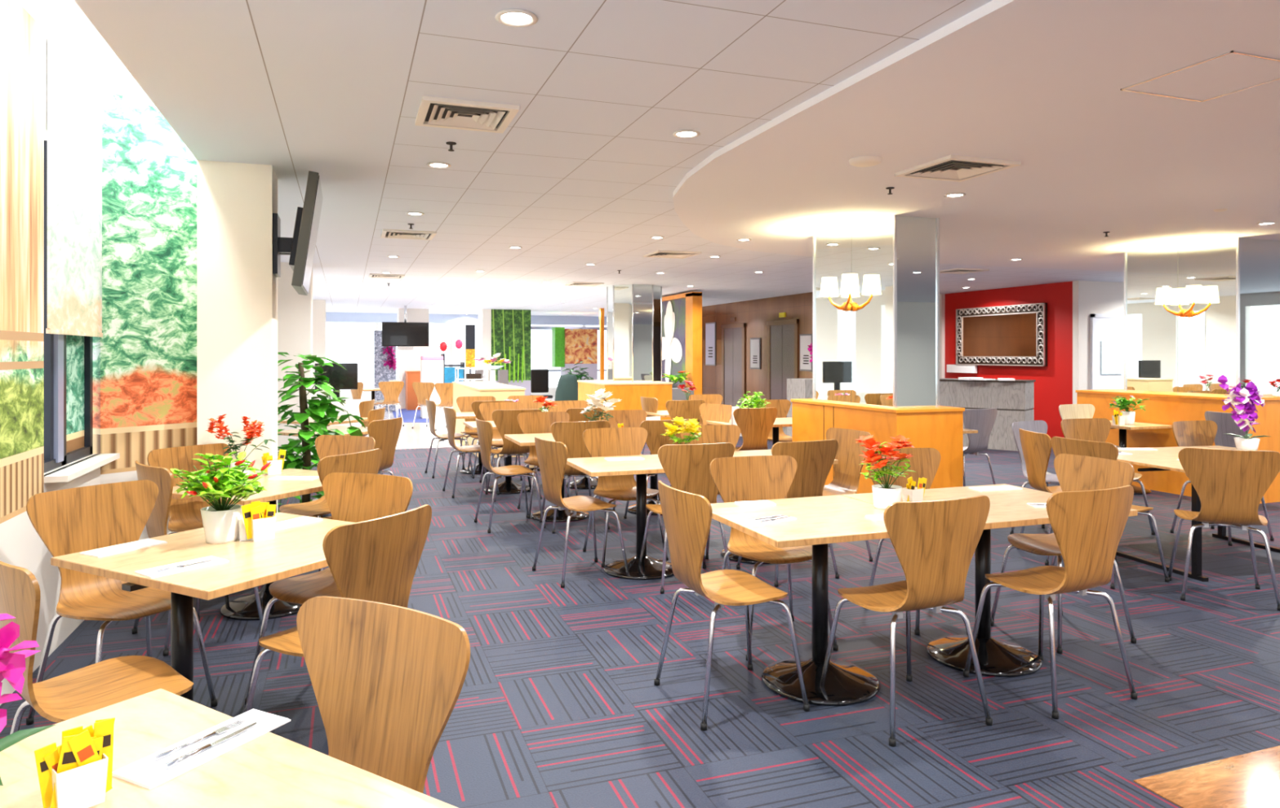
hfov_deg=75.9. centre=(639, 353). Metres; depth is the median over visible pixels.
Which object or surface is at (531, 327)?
window
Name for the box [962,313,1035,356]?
mirror glass
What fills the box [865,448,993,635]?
dining chair
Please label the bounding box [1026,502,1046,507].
paper napkin
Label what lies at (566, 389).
chair
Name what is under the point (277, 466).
caddy
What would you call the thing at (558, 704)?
floor
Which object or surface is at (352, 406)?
base cabinet
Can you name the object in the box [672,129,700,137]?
recessed light
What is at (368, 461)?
dining chair
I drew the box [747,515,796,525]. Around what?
paper napkin
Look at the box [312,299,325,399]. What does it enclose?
column
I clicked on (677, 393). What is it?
planter box
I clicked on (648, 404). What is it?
dining chair
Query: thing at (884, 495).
flower pot
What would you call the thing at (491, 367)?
bowl
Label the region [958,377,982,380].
paper stack
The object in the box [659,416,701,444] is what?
flowers
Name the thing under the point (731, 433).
dining chair
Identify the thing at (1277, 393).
potted plant
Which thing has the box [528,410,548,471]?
dining table
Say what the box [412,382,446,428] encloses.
dining chair
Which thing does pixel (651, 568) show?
dining table
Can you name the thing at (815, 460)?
dining chair
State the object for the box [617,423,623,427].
caddy
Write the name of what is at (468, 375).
tray
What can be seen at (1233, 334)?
column
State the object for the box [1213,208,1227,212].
smoke detector
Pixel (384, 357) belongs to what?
column
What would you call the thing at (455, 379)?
shelf
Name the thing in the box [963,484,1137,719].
dining chair
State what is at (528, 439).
dining table
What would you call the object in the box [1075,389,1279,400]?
countertop
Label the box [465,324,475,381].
banner
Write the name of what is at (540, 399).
flower pot
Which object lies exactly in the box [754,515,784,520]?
fork
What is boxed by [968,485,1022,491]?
paper napkin
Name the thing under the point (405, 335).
television
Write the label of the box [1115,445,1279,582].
dining table
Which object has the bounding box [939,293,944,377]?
trim
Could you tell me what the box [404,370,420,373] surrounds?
countertop
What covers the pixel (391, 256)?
recessed light
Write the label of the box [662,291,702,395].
partition panel
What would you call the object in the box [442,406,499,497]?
dining chair
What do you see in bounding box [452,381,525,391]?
countertop
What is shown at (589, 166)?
ceiling
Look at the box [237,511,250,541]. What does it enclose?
table card
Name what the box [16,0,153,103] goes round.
ceiling
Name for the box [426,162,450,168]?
recessed light
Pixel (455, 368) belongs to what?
shelf
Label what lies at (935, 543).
dining chair
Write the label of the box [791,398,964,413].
countertop
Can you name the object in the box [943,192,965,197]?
recessed light
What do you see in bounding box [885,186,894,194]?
sprinkler
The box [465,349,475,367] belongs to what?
print
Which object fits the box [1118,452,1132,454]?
paper napkin
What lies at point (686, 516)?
dining chair
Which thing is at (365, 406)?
dining chair
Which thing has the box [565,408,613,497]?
dining chair
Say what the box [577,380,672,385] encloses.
countertop
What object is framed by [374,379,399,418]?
dining chair
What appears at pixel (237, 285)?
column
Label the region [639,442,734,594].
dining chair
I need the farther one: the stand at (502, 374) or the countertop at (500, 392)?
the stand at (502, 374)
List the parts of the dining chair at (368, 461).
leg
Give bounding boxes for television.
[272,170,323,295]
[382,305,428,350]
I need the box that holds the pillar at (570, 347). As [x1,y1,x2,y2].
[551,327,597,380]
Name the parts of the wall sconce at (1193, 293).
lamp shade, arm, plate, arm, lamp shade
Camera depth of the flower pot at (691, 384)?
10.34 m
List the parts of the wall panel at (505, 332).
panel, bamboo panel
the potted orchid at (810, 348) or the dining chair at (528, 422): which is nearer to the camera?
the dining chair at (528, 422)
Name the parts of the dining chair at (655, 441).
leg, leg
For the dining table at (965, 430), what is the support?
on the floor at (558, 704)
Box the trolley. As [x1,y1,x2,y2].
[454,368,487,382]
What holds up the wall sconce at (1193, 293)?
attached to the column at (1233, 334)
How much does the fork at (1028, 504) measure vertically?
0.009 m
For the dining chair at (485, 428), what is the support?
on the floor at (558, 704)
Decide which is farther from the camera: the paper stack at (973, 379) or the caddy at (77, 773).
the paper stack at (973, 379)
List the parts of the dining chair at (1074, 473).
leg, leg, leg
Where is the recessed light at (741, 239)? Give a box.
[736,238,751,240]
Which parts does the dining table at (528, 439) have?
post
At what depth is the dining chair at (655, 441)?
7.06 m
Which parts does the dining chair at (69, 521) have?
leg, leg, leg, leg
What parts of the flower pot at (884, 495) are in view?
pot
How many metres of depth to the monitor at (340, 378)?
13.03 m
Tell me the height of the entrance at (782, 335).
2.380 m
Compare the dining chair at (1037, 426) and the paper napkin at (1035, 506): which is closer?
the paper napkin at (1035, 506)
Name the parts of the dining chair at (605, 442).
leg, leg, leg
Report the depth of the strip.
16.42 m
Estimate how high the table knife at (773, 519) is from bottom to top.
0.010 m
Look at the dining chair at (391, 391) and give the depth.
16.91 m
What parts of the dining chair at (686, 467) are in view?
leg, leg, leg, leg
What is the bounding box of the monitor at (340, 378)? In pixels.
[315,363,357,401]
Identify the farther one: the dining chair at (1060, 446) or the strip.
the strip
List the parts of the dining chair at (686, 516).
leg, leg, leg, leg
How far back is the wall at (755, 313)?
18.80 m
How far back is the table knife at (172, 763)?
1.56 m
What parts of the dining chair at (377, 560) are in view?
leg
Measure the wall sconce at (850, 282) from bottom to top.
0.331 m
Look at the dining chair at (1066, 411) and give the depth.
9.29 m
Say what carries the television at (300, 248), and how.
attached to the column at (237, 285)
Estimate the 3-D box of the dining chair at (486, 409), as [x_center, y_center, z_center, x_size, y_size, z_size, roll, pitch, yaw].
[-1.553,1.035,9.425,0.520,0.930,0.531,0,0,-20]
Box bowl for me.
[480,365,504,369]
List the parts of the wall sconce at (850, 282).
lamp shade, arm, plate, arm, lamp shade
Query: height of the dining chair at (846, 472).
0.930 m
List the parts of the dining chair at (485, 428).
leg, leg, leg, leg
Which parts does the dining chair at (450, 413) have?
leg, leg, leg, leg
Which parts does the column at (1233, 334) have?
mirror panel, mirror panel, mirror panel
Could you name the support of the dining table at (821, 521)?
on the floor at (558, 704)
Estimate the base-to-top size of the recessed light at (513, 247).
0.008 m
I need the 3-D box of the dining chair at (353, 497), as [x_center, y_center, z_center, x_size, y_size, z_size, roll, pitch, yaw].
[-1.360,1.035,3.658,0.520,0.930,0.531,0,0,22]
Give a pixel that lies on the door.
(1106, 331)
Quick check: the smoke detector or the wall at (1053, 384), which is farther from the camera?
the wall at (1053, 384)
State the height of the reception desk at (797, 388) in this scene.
1.070 m
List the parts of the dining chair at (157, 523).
leg, leg, leg, leg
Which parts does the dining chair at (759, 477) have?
leg, leg, leg, leg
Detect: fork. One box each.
[153,719,247,761]
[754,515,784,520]
[1028,503,1046,505]
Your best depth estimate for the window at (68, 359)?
4.42 m
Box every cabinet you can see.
[313,399,368,449]
[420,355,443,418]
[440,353,464,417]
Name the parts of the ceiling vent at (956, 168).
louvre blade, louvre blade, louvre blade, louvre blade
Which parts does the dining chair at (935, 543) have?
leg, leg, leg, leg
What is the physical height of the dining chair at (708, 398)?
0.930 m
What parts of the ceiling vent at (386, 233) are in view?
louvre blade, louvre blade, louvre blade, louvre blade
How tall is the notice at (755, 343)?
0.710 m
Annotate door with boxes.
[1089,313,1124,390]
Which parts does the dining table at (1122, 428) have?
post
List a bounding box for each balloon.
[440,342,447,353]
[455,339,462,349]
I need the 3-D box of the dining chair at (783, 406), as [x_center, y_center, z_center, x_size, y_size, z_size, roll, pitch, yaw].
[1.700,1.035,9.950,0.520,0.930,0.531,0,0,-20]
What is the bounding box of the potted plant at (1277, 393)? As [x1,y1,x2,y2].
[1266,378,1279,396]
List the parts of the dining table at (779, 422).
post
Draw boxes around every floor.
[0,434,1279,807]
[368,395,786,448]
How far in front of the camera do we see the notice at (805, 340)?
16.67 m
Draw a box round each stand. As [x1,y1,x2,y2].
[473,353,511,384]
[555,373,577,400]
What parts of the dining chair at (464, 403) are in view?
leg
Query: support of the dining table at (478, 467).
on the floor at (558, 704)
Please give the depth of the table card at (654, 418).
7.91 m
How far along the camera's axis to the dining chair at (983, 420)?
8.51 m
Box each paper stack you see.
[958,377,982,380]
[973,378,995,380]
[997,377,1014,381]
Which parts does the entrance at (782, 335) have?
door panel, door panel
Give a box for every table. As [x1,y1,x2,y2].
[0,688,457,807]
[50,512,355,701]
[171,468,323,620]
[277,416,368,426]
[277,425,368,501]
[362,387,381,409]
[456,412,496,474]
[462,421,529,493]
[504,433,589,522]
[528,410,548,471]
[565,476,597,489]
[566,454,674,580]
[627,451,662,515]
[646,410,701,424]
[706,417,791,445]
[710,494,889,706]
[720,449,838,564]
[841,484,1137,677]
[963,428,977,433]
[1109,420,1172,494]
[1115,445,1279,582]
[1133,746,1279,807]
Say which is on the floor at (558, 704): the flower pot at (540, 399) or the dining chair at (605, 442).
the dining chair at (605, 442)
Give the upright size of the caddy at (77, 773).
0.131 m
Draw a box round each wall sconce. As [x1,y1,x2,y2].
[820,273,859,311]
[1155,284,1204,317]
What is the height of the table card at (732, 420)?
0.200 m
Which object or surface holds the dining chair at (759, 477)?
on the floor at (558, 704)
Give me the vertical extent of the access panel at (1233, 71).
0.006 m
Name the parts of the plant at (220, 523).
pot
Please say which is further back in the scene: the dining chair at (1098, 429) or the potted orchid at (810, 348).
the potted orchid at (810, 348)
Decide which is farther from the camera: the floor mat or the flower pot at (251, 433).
the floor mat
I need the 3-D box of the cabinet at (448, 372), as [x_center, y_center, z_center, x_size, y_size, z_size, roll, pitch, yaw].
[-4.454,0.750,19.530,0.500,1.500,0.520,0,0,-20]
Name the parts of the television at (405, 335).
casing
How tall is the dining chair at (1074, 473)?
0.930 m
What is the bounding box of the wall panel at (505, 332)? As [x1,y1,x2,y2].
[478,309,531,395]
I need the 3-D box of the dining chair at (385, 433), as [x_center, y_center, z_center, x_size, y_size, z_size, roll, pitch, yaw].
[-2.429,1.035,7.250,0.531,0.930,0.520,0,0,15]
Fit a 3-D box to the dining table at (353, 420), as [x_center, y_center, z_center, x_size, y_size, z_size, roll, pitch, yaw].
[-3.674,1.133,9.625,0.802,0.735,0.802,0,0,25]
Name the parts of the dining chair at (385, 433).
leg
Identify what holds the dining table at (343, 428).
on the floor at (558, 704)
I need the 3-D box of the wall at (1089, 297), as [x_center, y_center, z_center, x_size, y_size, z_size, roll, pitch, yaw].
[9.915,0.130,14.865,5.320,2.740,0.120,0,0,-20]
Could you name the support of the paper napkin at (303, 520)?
on the dining table at (296, 550)
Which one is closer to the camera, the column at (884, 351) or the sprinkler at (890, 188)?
the sprinkler at (890, 188)
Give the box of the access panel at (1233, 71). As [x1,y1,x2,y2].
[1120,50,1279,102]
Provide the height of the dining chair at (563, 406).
0.930 m
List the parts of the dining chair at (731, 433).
leg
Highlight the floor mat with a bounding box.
[392,408,429,422]
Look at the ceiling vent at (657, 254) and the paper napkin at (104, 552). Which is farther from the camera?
the ceiling vent at (657, 254)
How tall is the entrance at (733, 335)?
2.380 m
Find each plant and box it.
[170,451,271,544]
[277,352,365,517]
[735,391,769,408]
[1109,395,1149,424]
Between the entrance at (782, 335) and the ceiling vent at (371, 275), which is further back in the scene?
the entrance at (782, 335)
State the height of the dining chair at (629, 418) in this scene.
0.930 m
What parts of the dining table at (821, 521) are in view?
post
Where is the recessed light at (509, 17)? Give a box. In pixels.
[495,8,537,26]
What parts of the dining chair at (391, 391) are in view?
leg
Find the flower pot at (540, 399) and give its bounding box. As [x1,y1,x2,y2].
[533,395,558,412]
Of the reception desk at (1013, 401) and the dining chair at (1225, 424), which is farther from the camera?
the reception desk at (1013, 401)
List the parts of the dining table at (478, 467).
post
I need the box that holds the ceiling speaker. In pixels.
[848,155,882,167]
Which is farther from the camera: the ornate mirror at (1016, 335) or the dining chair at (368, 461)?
the ornate mirror at (1016, 335)
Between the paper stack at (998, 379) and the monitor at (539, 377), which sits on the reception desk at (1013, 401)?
the paper stack at (998, 379)
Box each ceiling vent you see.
[368,273,404,278]
[380,229,436,239]
[414,95,519,133]
[564,281,604,286]
[642,249,701,258]
[894,155,1021,182]
[939,267,989,274]
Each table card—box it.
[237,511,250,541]
[645,416,660,420]
[730,406,738,425]
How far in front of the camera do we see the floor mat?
19.74 m
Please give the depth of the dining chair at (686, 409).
10.09 m
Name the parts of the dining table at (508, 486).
post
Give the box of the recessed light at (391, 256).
[386,255,399,257]
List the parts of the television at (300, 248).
casing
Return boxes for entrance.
[720,317,745,408]
[766,312,798,417]
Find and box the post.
[600,308,604,380]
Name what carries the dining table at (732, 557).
on the floor at (558, 704)
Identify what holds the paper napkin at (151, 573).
on the dining table at (296, 550)
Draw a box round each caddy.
[34,717,115,807]
[240,501,275,542]
[261,449,285,475]
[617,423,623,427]
[902,476,927,502]
[1111,408,1124,426]
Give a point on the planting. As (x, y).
(680, 378)
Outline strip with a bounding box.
[946,364,977,373]
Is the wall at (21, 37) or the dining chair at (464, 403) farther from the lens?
the dining chair at (464, 403)
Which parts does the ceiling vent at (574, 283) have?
louvre blade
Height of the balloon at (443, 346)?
0.587 m
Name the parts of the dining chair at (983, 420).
leg, leg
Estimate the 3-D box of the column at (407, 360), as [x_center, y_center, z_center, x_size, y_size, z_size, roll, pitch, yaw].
[-6.338,0.130,22.930,0.800,2.740,0.750,0,0,-20]
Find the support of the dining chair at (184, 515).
on the floor at (558, 704)
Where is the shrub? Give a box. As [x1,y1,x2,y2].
[562,361,593,380]
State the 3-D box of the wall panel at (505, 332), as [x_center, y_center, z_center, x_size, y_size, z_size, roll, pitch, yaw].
[-3.845,0.130,23.322,1.360,2.740,0.890,0,0,-20]
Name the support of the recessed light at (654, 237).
in the ceiling at (589, 166)
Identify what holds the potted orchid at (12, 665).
on the dining table at (270, 770)
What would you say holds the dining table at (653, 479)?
on the floor at (558, 704)
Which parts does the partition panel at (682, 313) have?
frame rail, frame post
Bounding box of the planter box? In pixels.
[671,386,693,400]
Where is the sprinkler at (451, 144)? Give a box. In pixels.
[445,142,456,151]
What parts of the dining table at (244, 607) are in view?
post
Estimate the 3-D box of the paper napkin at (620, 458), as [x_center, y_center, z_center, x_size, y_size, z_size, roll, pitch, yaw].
[-0.113,0.762,5.960,0.270,0.006,0.120,0,0,-16]
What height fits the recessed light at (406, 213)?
0.008 m
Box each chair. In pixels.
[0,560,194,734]
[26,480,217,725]
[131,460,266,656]
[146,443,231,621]
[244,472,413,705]
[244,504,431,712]
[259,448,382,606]
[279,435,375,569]
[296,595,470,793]
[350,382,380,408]
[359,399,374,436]
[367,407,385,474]
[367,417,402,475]
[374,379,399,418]
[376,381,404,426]
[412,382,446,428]
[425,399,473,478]
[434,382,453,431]
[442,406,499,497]
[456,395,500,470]
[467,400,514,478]
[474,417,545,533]
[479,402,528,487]
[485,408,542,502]
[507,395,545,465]
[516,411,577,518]
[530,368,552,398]
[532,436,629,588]
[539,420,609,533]
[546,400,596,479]
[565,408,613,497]
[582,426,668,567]
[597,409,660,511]
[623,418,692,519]
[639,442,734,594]
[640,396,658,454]
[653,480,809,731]
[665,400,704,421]
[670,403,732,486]
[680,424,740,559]
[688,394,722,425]
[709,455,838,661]
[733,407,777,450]
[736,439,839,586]
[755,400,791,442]
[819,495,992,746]
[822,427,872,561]
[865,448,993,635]
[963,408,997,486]
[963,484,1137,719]
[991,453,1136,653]
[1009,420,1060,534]
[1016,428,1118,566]
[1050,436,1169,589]
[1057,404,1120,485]
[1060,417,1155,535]
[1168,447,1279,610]
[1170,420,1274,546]
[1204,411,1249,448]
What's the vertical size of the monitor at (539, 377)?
1.105 m
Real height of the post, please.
2.740 m
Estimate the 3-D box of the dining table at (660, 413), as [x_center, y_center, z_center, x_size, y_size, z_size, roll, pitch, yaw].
[0.747,1.133,10.834,1.302,0.735,0.752,0,0,-20]
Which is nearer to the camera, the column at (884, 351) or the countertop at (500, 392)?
the column at (884, 351)
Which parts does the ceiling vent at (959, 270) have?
louvre blade, louvre blade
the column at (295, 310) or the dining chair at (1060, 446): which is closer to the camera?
the dining chair at (1060, 446)
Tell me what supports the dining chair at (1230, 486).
on the floor at (558, 704)
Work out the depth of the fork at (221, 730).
1.60 m
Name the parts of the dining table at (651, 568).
post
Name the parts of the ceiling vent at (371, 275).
louvre blade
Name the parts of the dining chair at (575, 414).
leg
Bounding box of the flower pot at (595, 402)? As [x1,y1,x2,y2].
[580,388,622,421]
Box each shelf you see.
[455,368,486,368]
[455,378,486,380]
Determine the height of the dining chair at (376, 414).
0.930 m
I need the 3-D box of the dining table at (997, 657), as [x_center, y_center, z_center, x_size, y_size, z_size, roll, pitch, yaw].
[1.765,1.133,4.242,1.122,0.735,0.862,0,0,-20]
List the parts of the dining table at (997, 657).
post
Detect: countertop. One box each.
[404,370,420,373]
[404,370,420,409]
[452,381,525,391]
[452,381,525,457]
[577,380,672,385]
[577,380,672,420]
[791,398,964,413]
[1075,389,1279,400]
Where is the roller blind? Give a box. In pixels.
[45,38,102,337]
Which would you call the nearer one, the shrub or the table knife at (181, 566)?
the table knife at (181, 566)
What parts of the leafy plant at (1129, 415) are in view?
pot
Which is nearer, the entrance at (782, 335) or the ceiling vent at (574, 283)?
the ceiling vent at (574, 283)
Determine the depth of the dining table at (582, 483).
9.19 m
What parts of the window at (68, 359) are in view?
frame, garden reflection pane, sill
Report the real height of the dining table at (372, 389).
0.735 m
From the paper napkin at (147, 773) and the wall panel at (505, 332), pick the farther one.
the wall panel at (505, 332)
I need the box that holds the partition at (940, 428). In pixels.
[791,398,964,493]
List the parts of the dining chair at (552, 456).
leg, leg, leg, leg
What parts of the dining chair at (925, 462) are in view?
leg, leg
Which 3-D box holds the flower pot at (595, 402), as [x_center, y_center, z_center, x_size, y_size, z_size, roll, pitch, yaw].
[-0.384,0.548,7.769,0.391,0.434,0.338,0,0,38]
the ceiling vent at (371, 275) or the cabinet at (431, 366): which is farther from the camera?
the cabinet at (431, 366)
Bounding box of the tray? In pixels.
[466,373,481,378]
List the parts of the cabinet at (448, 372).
frame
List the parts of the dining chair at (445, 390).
leg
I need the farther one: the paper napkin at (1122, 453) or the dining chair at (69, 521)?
the paper napkin at (1122, 453)
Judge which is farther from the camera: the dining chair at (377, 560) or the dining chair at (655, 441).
the dining chair at (655, 441)
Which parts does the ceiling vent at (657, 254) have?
louvre blade, louvre blade, louvre blade, louvre blade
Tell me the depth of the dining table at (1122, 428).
8.80 m
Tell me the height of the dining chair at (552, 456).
0.930 m
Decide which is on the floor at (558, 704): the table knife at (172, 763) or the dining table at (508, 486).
the dining table at (508, 486)
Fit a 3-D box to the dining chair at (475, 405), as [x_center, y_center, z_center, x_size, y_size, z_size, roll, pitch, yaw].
[-1.856,1.035,10.182,0.520,0.930,0.531,0,0,-20]
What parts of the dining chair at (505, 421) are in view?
leg, leg, leg, leg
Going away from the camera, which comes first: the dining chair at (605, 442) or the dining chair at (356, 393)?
the dining chair at (605, 442)
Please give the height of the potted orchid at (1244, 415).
0.597 m
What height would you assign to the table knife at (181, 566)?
0.010 m
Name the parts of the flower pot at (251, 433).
pot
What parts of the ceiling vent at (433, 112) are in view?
louvre blade, louvre blade, louvre blade, louvre blade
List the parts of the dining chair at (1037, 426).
leg, mounting plate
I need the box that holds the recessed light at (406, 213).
[405,212,424,215]
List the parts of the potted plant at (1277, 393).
pot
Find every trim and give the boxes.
[325,312,606,325]
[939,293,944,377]
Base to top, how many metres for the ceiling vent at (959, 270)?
0.022 m
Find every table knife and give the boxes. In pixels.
[155,559,213,573]
[164,721,257,769]
[760,516,789,523]
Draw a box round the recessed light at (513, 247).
[508,246,522,248]
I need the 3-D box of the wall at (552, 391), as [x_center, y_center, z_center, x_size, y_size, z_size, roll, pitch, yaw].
[-3.734,0.130,29.011,15.500,2.740,0.250,0,0,-20]
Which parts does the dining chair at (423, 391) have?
leg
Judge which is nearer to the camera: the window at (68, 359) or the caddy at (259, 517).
the caddy at (259, 517)
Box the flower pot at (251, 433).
[205,413,275,477]
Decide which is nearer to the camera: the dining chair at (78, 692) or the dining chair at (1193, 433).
the dining chair at (78, 692)
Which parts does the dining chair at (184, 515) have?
leg, leg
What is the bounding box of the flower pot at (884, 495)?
[853,435,915,510]
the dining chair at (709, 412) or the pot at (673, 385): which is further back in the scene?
the pot at (673, 385)
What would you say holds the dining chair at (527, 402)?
on the floor at (558, 704)
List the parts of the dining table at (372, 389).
post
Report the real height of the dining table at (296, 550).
0.735 m
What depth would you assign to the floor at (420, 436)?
15.24 m
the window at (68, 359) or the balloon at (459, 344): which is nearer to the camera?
the window at (68, 359)
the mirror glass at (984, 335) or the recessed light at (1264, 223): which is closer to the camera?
the recessed light at (1264, 223)
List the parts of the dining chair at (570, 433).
leg, leg, leg, leg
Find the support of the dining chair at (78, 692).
on the floor at (558, 704)
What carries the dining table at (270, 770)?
on the floor at (558, 704)
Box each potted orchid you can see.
[0,613,57,786]
[807,342,813,373]
[1217,375,1270,450]
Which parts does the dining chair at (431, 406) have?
leg, leg, leg, leg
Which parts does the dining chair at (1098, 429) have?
leg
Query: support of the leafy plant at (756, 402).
on the dining table at (779, 422)
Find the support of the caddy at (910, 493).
on the dining table at (997, 657)
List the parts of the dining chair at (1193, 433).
leg, leg, leg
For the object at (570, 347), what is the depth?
24.81 m
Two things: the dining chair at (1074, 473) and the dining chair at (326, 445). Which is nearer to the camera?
the dining chair at (1074, 473)
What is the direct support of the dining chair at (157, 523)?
on the floor at (558, 704)
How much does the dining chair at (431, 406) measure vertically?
0.930 m
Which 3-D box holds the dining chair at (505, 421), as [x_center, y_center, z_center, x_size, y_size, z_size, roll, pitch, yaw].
[-1.329,1.035,8.618,0.520,0.930,0.531,0,0,-20]
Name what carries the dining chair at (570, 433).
on the floor at (558, 704)
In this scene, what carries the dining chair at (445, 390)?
on the floor at (420, 436)
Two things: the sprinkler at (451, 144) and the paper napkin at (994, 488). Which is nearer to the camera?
the paper napkin at (994, 488)
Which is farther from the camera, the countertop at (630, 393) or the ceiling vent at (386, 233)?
the countertop at (630, 393)
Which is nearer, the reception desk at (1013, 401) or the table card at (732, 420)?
the table card at (732, 420)
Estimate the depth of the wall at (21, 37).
3.73 m
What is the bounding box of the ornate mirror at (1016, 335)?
[955,302,1047,366]
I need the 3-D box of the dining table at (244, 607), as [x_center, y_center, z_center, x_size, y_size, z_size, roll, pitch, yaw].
[-2.200,1.133,4.880,0.762,0.735,0.982,0,0,25]
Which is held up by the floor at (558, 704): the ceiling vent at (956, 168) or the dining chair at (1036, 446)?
the dining chair at (1036, 446)
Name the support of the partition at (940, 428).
on the floor at (558, 704)
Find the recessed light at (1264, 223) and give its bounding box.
[1256,222,1276,225]
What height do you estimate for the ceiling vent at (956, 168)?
0.022 m
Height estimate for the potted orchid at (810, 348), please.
0.629 m
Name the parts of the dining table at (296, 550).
post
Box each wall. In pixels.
[0,0,44,705]
[93,90,196,540]
[326,322,586,399]
[702,292,813,408]
[944,281,1072,438]
[1072,280,1124,404]
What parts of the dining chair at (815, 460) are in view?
leg, leg, leg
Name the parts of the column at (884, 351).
mirror panel, mirror panel, mirror panel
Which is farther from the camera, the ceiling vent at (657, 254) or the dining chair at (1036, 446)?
the ceiling vent at (657, 254)
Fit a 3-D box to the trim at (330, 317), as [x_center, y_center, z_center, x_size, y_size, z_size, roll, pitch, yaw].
[-5.211,-1.095,26.014,10.300,0.290,0.100,0,0,-20]
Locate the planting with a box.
[662,370,689,387]
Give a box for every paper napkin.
[79,538,167,557]
[111,708,290,789]
[134,555,229,578]
[267,475,319,479]
[275,516,323,530]
[604,457,644,461]
[734,500,776,506]
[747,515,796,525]
[865,514,884,520]
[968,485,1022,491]
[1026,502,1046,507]
[1117,448,1157,450]
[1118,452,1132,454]
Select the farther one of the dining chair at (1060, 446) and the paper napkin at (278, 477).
the dining chair at (1060, 446)
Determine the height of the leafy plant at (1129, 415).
0.311 m
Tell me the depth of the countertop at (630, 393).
14.17 m
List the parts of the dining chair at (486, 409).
leg, leg, leg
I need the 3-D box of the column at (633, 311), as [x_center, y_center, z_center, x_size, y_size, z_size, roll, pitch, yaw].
[-0.105,-0.370,15.149,0.945,1.740,0.948,0,0,-20]
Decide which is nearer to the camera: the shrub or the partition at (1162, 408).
the partition at (1162, 408)
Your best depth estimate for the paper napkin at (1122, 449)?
6.53 m
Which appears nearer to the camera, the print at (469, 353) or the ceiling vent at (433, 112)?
the ceiling vent at (433, 112)
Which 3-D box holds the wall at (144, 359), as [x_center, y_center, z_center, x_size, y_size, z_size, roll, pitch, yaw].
[-3.146,-0.050,5.221,0.168,3.100,0.638,0,0,33]
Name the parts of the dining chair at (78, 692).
leg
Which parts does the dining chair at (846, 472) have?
leg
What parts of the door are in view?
glass pane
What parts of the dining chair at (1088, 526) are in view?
leg, leg, leg, leg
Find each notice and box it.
[705,322,715,365]
[750,337,760,369]
[799,333,813,371]
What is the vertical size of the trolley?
1.200 m
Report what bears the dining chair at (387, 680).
on the floor at (558, 704)
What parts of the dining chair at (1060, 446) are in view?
leg, leg, leg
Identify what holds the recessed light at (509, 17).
in the ceiling at (589, 166)
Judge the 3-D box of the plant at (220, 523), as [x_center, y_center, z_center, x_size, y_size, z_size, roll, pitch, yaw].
[-1.711,0.584,3.355,0.364,0.362,0.435,0,0,-20]
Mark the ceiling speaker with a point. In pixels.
(863, 161)
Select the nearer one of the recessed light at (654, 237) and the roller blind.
the roller blind
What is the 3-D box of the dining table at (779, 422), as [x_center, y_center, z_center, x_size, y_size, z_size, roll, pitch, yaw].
[1.544,1.133,9.345,1.452,0.735,0.802,0,0,-20]
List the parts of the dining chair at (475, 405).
leg, leg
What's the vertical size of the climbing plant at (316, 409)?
1.516 m
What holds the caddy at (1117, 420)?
on the dining table at (1122, 428)
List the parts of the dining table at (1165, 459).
leg frame, leg frame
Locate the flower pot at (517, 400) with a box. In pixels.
[505,399,518,402]
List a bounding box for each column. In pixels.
[196,160,277,512]
[277,262,312,461]
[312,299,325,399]
[373,330,398,411]
[397,308,429,408]
[606,284,662,382]
[813,214,939,408]
[1124,237,1279,395]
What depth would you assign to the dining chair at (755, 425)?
8.65 m
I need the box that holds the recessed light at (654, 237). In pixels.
[649,236,664,239]
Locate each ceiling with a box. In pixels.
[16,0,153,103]
[74,0,1279,316]
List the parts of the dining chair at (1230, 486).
leg, leg, mounting plate, leg, leg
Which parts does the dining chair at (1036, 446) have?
leg, leg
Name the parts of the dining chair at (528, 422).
leg, leg, leg, leg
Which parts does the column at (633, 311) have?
mirror panel, mirror panel, mirror panel, mirror panel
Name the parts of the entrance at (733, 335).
door panel, door panel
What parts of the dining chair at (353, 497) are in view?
leg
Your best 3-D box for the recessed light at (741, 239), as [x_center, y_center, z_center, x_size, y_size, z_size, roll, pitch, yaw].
[1.092,-1.195,8.621,0.156,0.008,0.156,0,0,-20]
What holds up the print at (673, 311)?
attached to the partition panel at (682, 313)
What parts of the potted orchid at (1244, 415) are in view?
pot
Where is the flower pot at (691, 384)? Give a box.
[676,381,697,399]
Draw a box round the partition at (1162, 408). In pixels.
[1075,389,1279,503]
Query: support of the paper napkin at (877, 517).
on the dining table at (821, 521)
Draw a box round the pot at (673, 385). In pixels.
[671,384,679,387]
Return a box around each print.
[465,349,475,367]
[662,297,685,387]
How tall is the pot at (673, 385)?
0.050 m
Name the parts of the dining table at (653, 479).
post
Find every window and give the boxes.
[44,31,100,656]
[44,140,119,483]
[530,326,606,371]
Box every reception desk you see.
[786,377,813,436]
[939,377,1035,451]
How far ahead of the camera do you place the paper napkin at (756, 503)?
4.17 m

